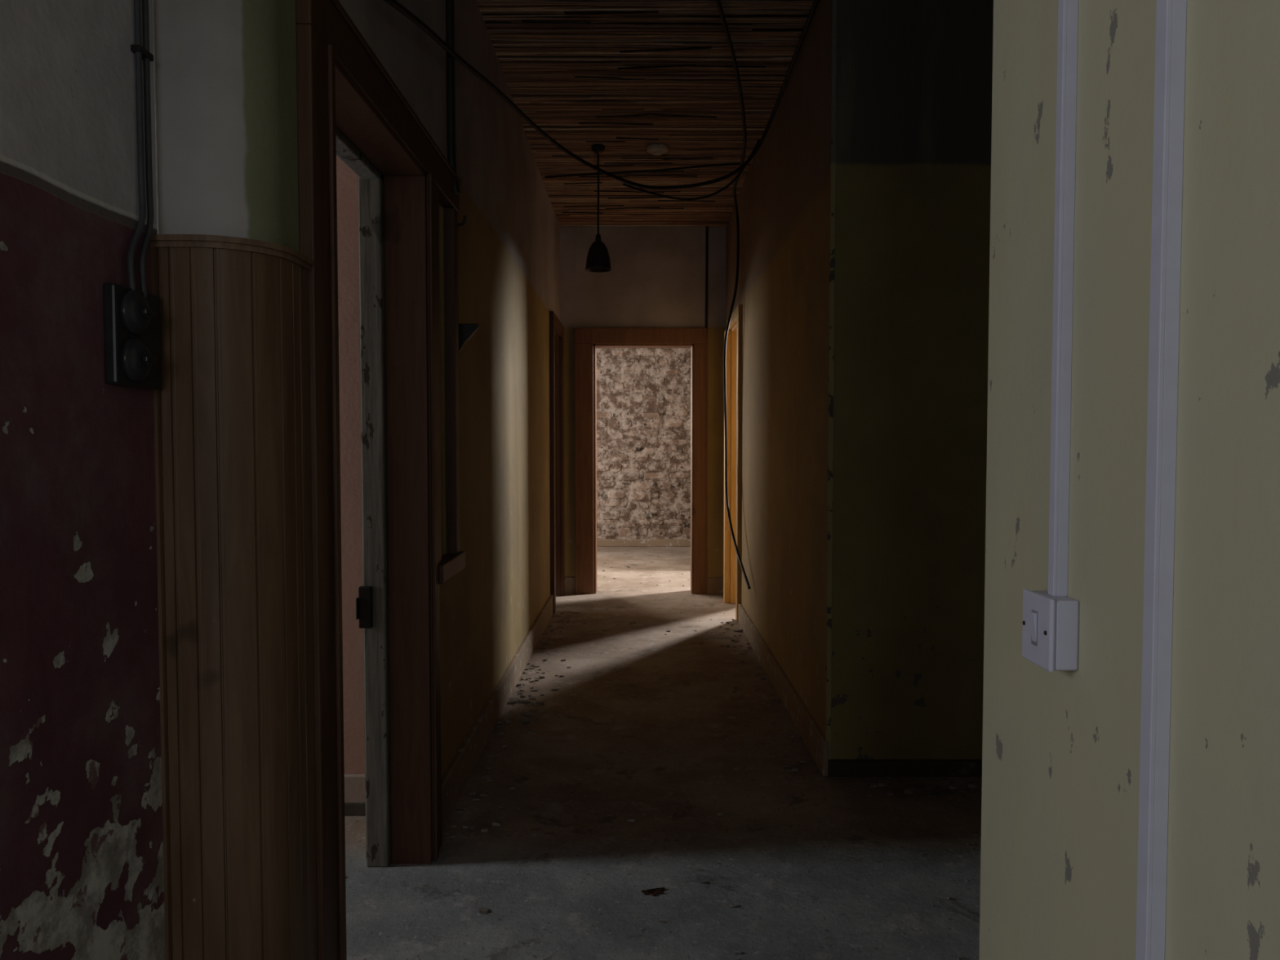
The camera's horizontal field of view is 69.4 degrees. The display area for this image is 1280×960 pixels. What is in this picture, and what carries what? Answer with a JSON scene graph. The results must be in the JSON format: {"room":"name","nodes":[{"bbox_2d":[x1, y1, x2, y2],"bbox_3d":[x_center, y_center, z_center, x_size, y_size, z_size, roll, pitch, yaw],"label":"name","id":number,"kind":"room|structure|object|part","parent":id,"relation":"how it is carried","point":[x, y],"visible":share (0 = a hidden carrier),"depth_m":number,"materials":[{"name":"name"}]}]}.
{"room":"abandoned building hallway","nodes":[
{"label":"abandoned building hallway","id":0,"kind":"room"},
{"bbox_2d":[0,0,165,959],"bbox_3d":[-0.995,-0.352,1.437,0.170,3.390,0.900,0,2,0],"label":"wall","id":1,"kind":"structure","parent":0,"point":[82,873],"depth_m":1.48,"materials":[{"name":"red paint"}]},
{"bbox_2d":[102,282,162,389],"bbox_3d":[-0.882,-0.252,1.643,0.055,0.172,0.153,0,2,0],"label":"switch","id":2,"kind":"object","parent":1,"relation":"attached to","point":[131,321],"visible":1,"depth_m":1.60,"materials":[{"name":"black paint"}]},
{"bbox_3d":[-0.863,-0.293,1.618,0.011,0.020,0.020,0,2,0],"label":"knob","id":3,"kind":"part","parent":2,"relation":"part of","materials":[{"name":"black plastic"}]},
{"bbox_3d":[-0.863,-0.211,1.621,0.011,0.020,0.020,0,2,0],"label":"knob","id":4,"kind":"part","parent":2,"relation":"part of","materials":[{"name":"black plastic"}]},
{"bbox_2d":[127,0,146,290],"bbox_3d":[-0.895,-1.188,1.615,0.015,1.725,0.065,0,2,-8],"label":"cable","id":5,"kind":"object","parent":1,"relation":"attached to","point":[137,9],"visible":0.97,"depth_m":1.66,"materials":[{"name":"plastic"}]},
{"bbox_2d":[130,44,153,61],"bbox_3d":[-0.901,-0.773,1.674,0.019,0.012,0.047,0,2,0],"label":"clip","id":6,"kind":"object","parent":1,"relation":"attached to","point":[145,54],"visible":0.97,"depth_m":1.66,"materials":[{"name":"metal"}]},
{"bbox_2d":[138,0,154,298],"bbox_3d":[-0.895,-1.189,1.647,0.015,1.725,0.055,0,2,-9],"label":"cable","id":7,"kind":"object","parent":1,"relation":"attached to","point":[145,24],"visible":0.97,"depth_m":1.68,"materials":[{"name":"plastic"}]},
{"bbox_2d":[150,234,317,959],"bbox_3d":[-0.771,0.434,1.842,0.122,1.787,0.327,2,3,42],"label":"panelling","id":8,"kind":"object","parent":1,"relation":"attached to","point":[232,409],"visible":0.99,"depth_m":1.78,"materials":[{"name":"brown wood"}]},
{"bbox_2d":[152,0,298,251],"bbox_3d":[-0.816,-0.369,1.852,0.192,3.390,0.210,0,2,0],"label":"wall column","id":9,"kind":"structure","parent":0,"point":[225,92],"depth_m":1.75,"materials":[{"name":"paint"}]},
{"bbox_2d":[336,155,364,773],"bbox_3d":[-2.560,-0.435,3.510,3.280,3.390,0.150,0,2,0],"label":"wall","id":10,"kind":"structure","parent":0,"point":[346,179],"depth_m":3.45,"materials":[{"name":"paint"}]},
{"bbox_2d":[344,773,365,815],"bbox_3d":[-2.562,1.187,3.486,3.275,0.150,0.032,0,2,0],"label":"baseboard","id":11,"kind":"structure","parent":10,"relation":"attached to","point":[354,784],"depth_m":3.47,"materials":[{"name":"white wood"}]},
{"bbox_2d":[338,0,559,860],"bbox_3d":[-0.828,-0.504,5.254,0.185,3.390,6.600,0,2,0],"label":"wall","id":12,"kind":"structure","parent":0,"point":[508,240],"depth_m":4.46,"materials":[{"name":"paint"}]},
{"bbox_2d":[560,226,725,577],"bbox_3d":[0.040,-0.639,8.641,1.920,3.390,0.180,0,2,0],"label":"wall","id":13,"kind":"structure","parent":0,"point":[656,278],"depth_m":8.51,"materials":[{"name":"paint"}]},
{"bbox_2d":[576,329,706,594],"bbox_3d":[0.013,-0.163,8.555,1.205,2.445,0.040,0,2,0],"label":"door frame","id":14,"kind":"structure","parent":13,"relation":"attached to","point":[585,339],"depth_m":8.53,"materials":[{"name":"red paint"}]},
{"bbox_2d":[574,328,707,594],"bbox_3d":[0.013,-0.168,8.547,1.225,2.455,0.047,0,2,0],"label":"bead","id":15,"kind":"object","parent":13,"relation":"attached to","point":[575,329],"visible":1,"depth_m":8.51,"materials":[{"name":"red paint"}]},
{"bbox_2d":[564,577,723,593],"bbox_3d":[0.030,0.983,8.607,1.520,0.150,0.022,0,2,0],"label":"baseboard","id":16,"kind":"structure","parent":13,"relation":"attached to","point":[715,584],"depth_m":8.60,"materials":[{"name":"paint"}]},
{"bbox_2d":[593,343,694,593],"bbox_3d":[0.035,-0.103,8.658,0.934,2.318,0.210,0,2,0],"label":"lining","id":17,"kind":"object","parent":13,"relation":"attached to","point":[691,346],"visible":1,"depth_m":8.57,"materials":[{"name":"red paint"}]},
{"bbox_2d":[705,226,708,328],"bbox_3d":[0.614,-1.862,8.491,0.027,0.925,0.023,0,2,0],"label":"conduit pipe","id":18,"kind":"object","parent":13,"relation":"attached to","point":[707,227],"visible":1,"depth_m":8.48,"materials":[{"name":"metal"}]},
{"bbox_2d":[596,348,690,538],"bbox_3d":[-0.243,-0.827,12.593,5.270,3.451,0.268,0,2,0],"label":"stone wall","id":19,"kind":"structure","parent":0,"point":[643,395],"depth_m":12.49,"materials":[{"name":"grey stone"}]},
{"bbox_2d":[596,538,690,546],"bbox_3d":[-0.325,0.852,12.528,5.050,0.100,0.048,0,2,0],"label":"baseboard","id":20,"kind":"structure","parent":19,"relation":"attached to","point":[600,542],"depth_m":12.50,"materials":[{"name":"paint"}]},
{"bbox_2d":[344,546,982,959],"bbox_3d":[0.000,1.280,4.554,10.000,0.120,17.000,0,2,0],"label":"floor","id":21,"kind":"structure","parent":0,"point":[774,871],"depth_m":3.31,"materials":[{"name":"concrete"}]},
{"bbox_2d":[641,887,665,896],"bbox_3d":[0.046,1.283,2.878,0.077,0.005,0.038,-1,2,-17],"label":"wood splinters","id":22,"kind":"object","parent":21,"relation":"on","point":[653,892],"visible":1,"depth_m":2.88,"materials":[{"name":"brown wood"}]},
{"bbox_2d":[345,546,982,959],"bbox_3d":[0.295,1.099,7.343,3.321,0.019,10.176,0,2,0],"label":"debris","id":23,"kind":"object","parent":21,"relation":"on","point":[512,700],"visible":0.79,"depth_m":4.17,"materials":[{"name":"paint"}]},
{"bbox_2d":[725,0,831,736],"bbox_3d":[0.895,-0.542,6.196,0.210,3.390,4.715,0,2,0],"label":"wall","id":24,"kind":"structure","parent":0,"point":[783,200],"depth_m":4.82,"materials":[{"name":"paint"}]},
{"bbox_2d":[723,304,742,622],"bbox_3d":[0.767,-0.140,7.670,0.055,2.470,0.960,0,2,0],"label":"door frame","id":25,"kind":"structure","parent":24,"relation":"attached to","point":[736,316],"depth_m":7.26,"materials":[{"name":"orange paint"}]},
{"bbox_2d":[729,323,737,603],"bbox_3d":[0.897,-0.097,7.677,0.215,2.382,0.760,0,2,0],"label":"lining","id":26,"kind":"object","parent":24,"relation":"attached to","point":[734,331],"visible":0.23,"depth_m":8.03,"materials":[{"name":"orange paint"}]},
{"bbox_2d":[737,603,828,776],"bbox_3d":[0.780,1.105,5.558,0.025,0.150,3.360,0,2,0],"label":"baseboard","id":27,"kind":"structure","parent":24,"relation":"attached to","point":[811,734],"depth_m":4.77,"materials":[{"name":"paint"}]},
{"bbox_2d":[825,0,836,759],"bbox_3d":[0.792,-0.448,3.844,0.021,3.390,0.039,0,2,0],"label":"trim","id":28,"kind":"structure","parent":24,"relation":"attached to","point":[833,2],"depth_m":3.83,"materials":[{"name":"paint"}]},
{"bbox_2d":[827,759,982,777],"bbox_3d":[2.195,1.211,3.887,2.810,0.070,0.021,0,2,0],"label":"baseboard","id":29,"kind":"structure","parent":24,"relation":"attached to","point":[836,767],"depth_m":3.88,"materials":[{"name":"brown wood"}]},
{"bbox_2d":[979,0,1279,959],"bbox_3d":[0.645,-0.284,-0.285,0.210,3.390,3.454,0,2,0],"label":"wall","id":30,"kind":"structure","parent":0,"point":[1061,748],"depth_m":1.02,"materials":[{"name":"beige paint"}]},
{"bbox_2d":[1022,588,1079,672],"bbox_3d":[0.519,0.190,1.176,0.042,0.091,0.085,0,2,0],"label":"light switch","id":31,"kind":"object","parent":30,"relation":"attached to","point":[1050,632],"visible":0.98,"depth_m":1.14,"materials":[{"name":"white plastic"}]},
{"bbox_2d":[1048,0,1078,595],"bbox_3d":[0.531,-0.944,1.131,0.018,2.182,0.016,0,2,0],"label":"cable trunking","id":32,"kind":"object","parent":30,"relation":"attached to","point":[1068,10],"visible":1,"depth_m":1.15,"materials":[{"name":"white plastic"}]},
{"bbox_3d":[0.524,-0.943,1.131,0.005,2.181,0.016,0,2,0],"label":"lid","id":33,"kind":"part","parent":32,"relation":"part of","materials":[{"name":"white plastic"}]},
{"bbox_2d":[1135,0,1186,959],"bbox_3d":[0.530,-0.332,0.927,0.020,3.389,0.020,0,2,0],"label":"cable trunking","id":34,"kind":"object","parent":30,"relation":"attached to","point":[1171,15],"visible":1,"depth_m":0.93,"materials":[{"name":"white plastic"}]},
{"bbox_3d":[-1.960,-0.581,7.183,2.080,3.390,3.400,0,2,0],"label":"wall","id":35,"kind":"structure","parent":0,"visible":0},
{"bbox_2d":[335,126,391,866],"bbox_3d":[-0.869,0.155,2.583,0.073,2.285,0.954,0,2,0],"label":"door","id":36,"kind":"structure","parent":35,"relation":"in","point":[371,180],"depth_m":3.01,"materials":[{"name":"wood"}]},
{"bbox_2d":[355,586,373,628],"bbox_3d":[-0.895,0.413,3.006,0.046,0.135,0.045,0,2,0],"label":"keep","id":37,"kind":"object","parent":36,"relation":"attached to","point":[364,604],"visible":1,"depth_m":2.99,"materials":[{"name":"metal"}]},
{"bbox_2d":[295,0,462,959],"bbox_3d":[-0.715,0.089,2.778,0.050,2.400,1.595,0,2,0],"label":"door frame","id":38,"kind":"structure","parent":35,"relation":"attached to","point":[319,24],"depth_m":2.03,"materials":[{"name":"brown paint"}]},
{"bbox_2d":[334,57,432,863],"bbox_3d":[-0.762,0.155,2.583,0.135,2.285,0.960,0,2,0],"label":"lining","id":39,"kind":"object","parent":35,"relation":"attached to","point":[405,180],"visible":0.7,"depth_m":3.03,"materials":[{"name":"brown paint"}]},
{"bbox_2d":[435,186,460,564],"bbox_3d":[-0.718,-0.364,3.358,0.044,1.300,0.400,0,2,0],"label":"frame","id":40,"kind":"object","parent":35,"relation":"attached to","point":[451,215],"visible":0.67,"depth_m":3.49,"materials":[{"name":"brown paint"}]},
{"bbox_2d":[439,551,466,583],"bbox_3d":[-0.709,0.318,3.393,0.062,0.065,0.415,0,2,0],"label":"sill","id":41,"kind":"structure","parent":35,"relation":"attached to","point":[451,564],"depth_m":3.36,"materials":[{"name":"brown paint"}]},
{"bbox_2d":[445,0,460,194],"bbox_3d":[-0.694,-1.592,3.420,0.035,1.060,0.055,2,3,37],"label":"conduit pipe","id":42,"kind":"object","parent":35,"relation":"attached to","point":[450,18],"visible":0.73,"depth_m":3.40,"materials":[{"name":"metal"}]},
{"bbox_2d":[458,324,479,352],"bbox_3d":[-0.691,-0.568,3.698,0.092,0.110,0.035,0,2,0],"label":"wall bracket","id":43,"kind":"object","parent":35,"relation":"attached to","point":[466,331],"visible":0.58,"depth_m":3.68,"materials":[{"name":"metal"}]},
{"bbox_2d":[441,595,552,829],"bbox_3d":[-0.726,1.106,5.398,0.025,0.160,4.360,0,2,0],"label":"baseboard","id":44,"kind":"structure","parent":35,"relation":"attached to","point":[455,779],"depth_m":4.28,"materials":[{"name":"paint"}]},
{"bbox_2d":[549,311,564,613],"bbox_3d":[-0.720,-0.155,8.030,0.040,2.470,1.000,0,2,0],"label":"door frame","id":45,"kind":"structure","parent":35,"relation":"attached to","point":[556,326],"depth_m":7.59,"materials":[{"name":"brown paint"}]},
{"bbox_2d":[555,333,559,596],"bbox_3d":[-0.830,-0.101,8.037,0.190,2.362,0.780,0,2,0],"label":"lining","id":46,"kind":"object","parent":35,"relation":"attached to","point":[557,338],"visible":0.2,"depth_m":8.40,"materials":[{"name":"brown paint"}]},
{"bbox_3d":[0.000,-2.257,4.414,10.000,0.120,17.000,0,2,0],"label":"ceiling","id":47,"kind":"structure","parent":0,"visible":0},
{"bbox_2d":[475,0,813,226],"bbox_3d":[0.028,-2.231,6.125,1.525,0.066,4.722,0,2,0],"label":"ceiling","id":48,"kind":"structure","parent":47,"relation":"attached to","point":[625,77],"depth_m":5.21,"materials":[{"name":"brown wood"}]},
{"bbox_2d":[585,143,611,272],"bbox_3d":[-0.280,-1.820,6.192,0.176,0.821,0.176,0,2,0],"label":"pendant lamp","id":49,"kind":"object","parent":48,"relation":"hanging from","point":[597,260],"visible":0.99,"depth_m":6.16,"materials":[{"name":"metal"}]},
{"bbox_3d":[-0.280,-1.506,6.205,0.176,0.193,0.176,0,2,0],"label":"lamp shade","id":50,"kind":"part","parent":49,"relation":"part of","materials":[{"name":"metal"}]},
{"bbox_3d":[-0.280,-1.918,6.189,0.015,0.560,0.013,0,2,0],"label":"cord","id":51,"kind":"part","parent":49,"relation":"part of","materials":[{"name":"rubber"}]},
{"bbox_2d":[383,0,818,189],"bbox_3d":[0.035,-1.725,3.988,1.491,0.750,3.113,0,2,0],"label":"hanging cable","id":52,"kind":"object","parent":48,"relation":"hanging from","point":[393,3],"visible":1,"depth_m":4.59,"materials":[{"name":"rubber"}]},
{"bbox_2d":[622,138,759,200],"bbox_3d":[0.318,-1.868,5.608,0.820,0.284,0.249,0,2,8],"label":"hanging cable","id":53,"kind":"object","parent":52,"relation":"hanging from","point":[758,140],"visible":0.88,"depth_m":5.66,"materials":[{"name":"rubber"}]},
{"bbox_2d":[544,162,740,177],"bbox_3d":[0.028,-2.183,6.579,1.527,0.095,0.149,1,2,23],"label":"hanging cable","id":54,"kind":"object","parent":48,"relation":"hanging from","point":[733,163],"visible":0.88,"depth_m":6.62,"materials":[{"name":"rubber"}]},
{"bbox_2d":[646,143,667,155],"bbox_3d":[0.116,-2.200,6.177,0.144,0.052,0.144,0,2,0],"label":"smoke detector","id":55,"kind":"object","parent":48,"relation":"attached to","point":[657,149],"visible":1,"depth_m":6.14,"materials":[{"name":"plastic"}]},
{"bbox_2d":[715,0,751,589],"bbox_3d":[0.582,-0.695,5.638,0.213,2.959,3.466,0,2,6],"label":"hanging cable","id":56,"kind":"object","parent":48,"relation":"hanging from","point":[717,2],"visible":0.97,"depth_m":6.94,"materials":[{"name":"rubber"}]}
]}

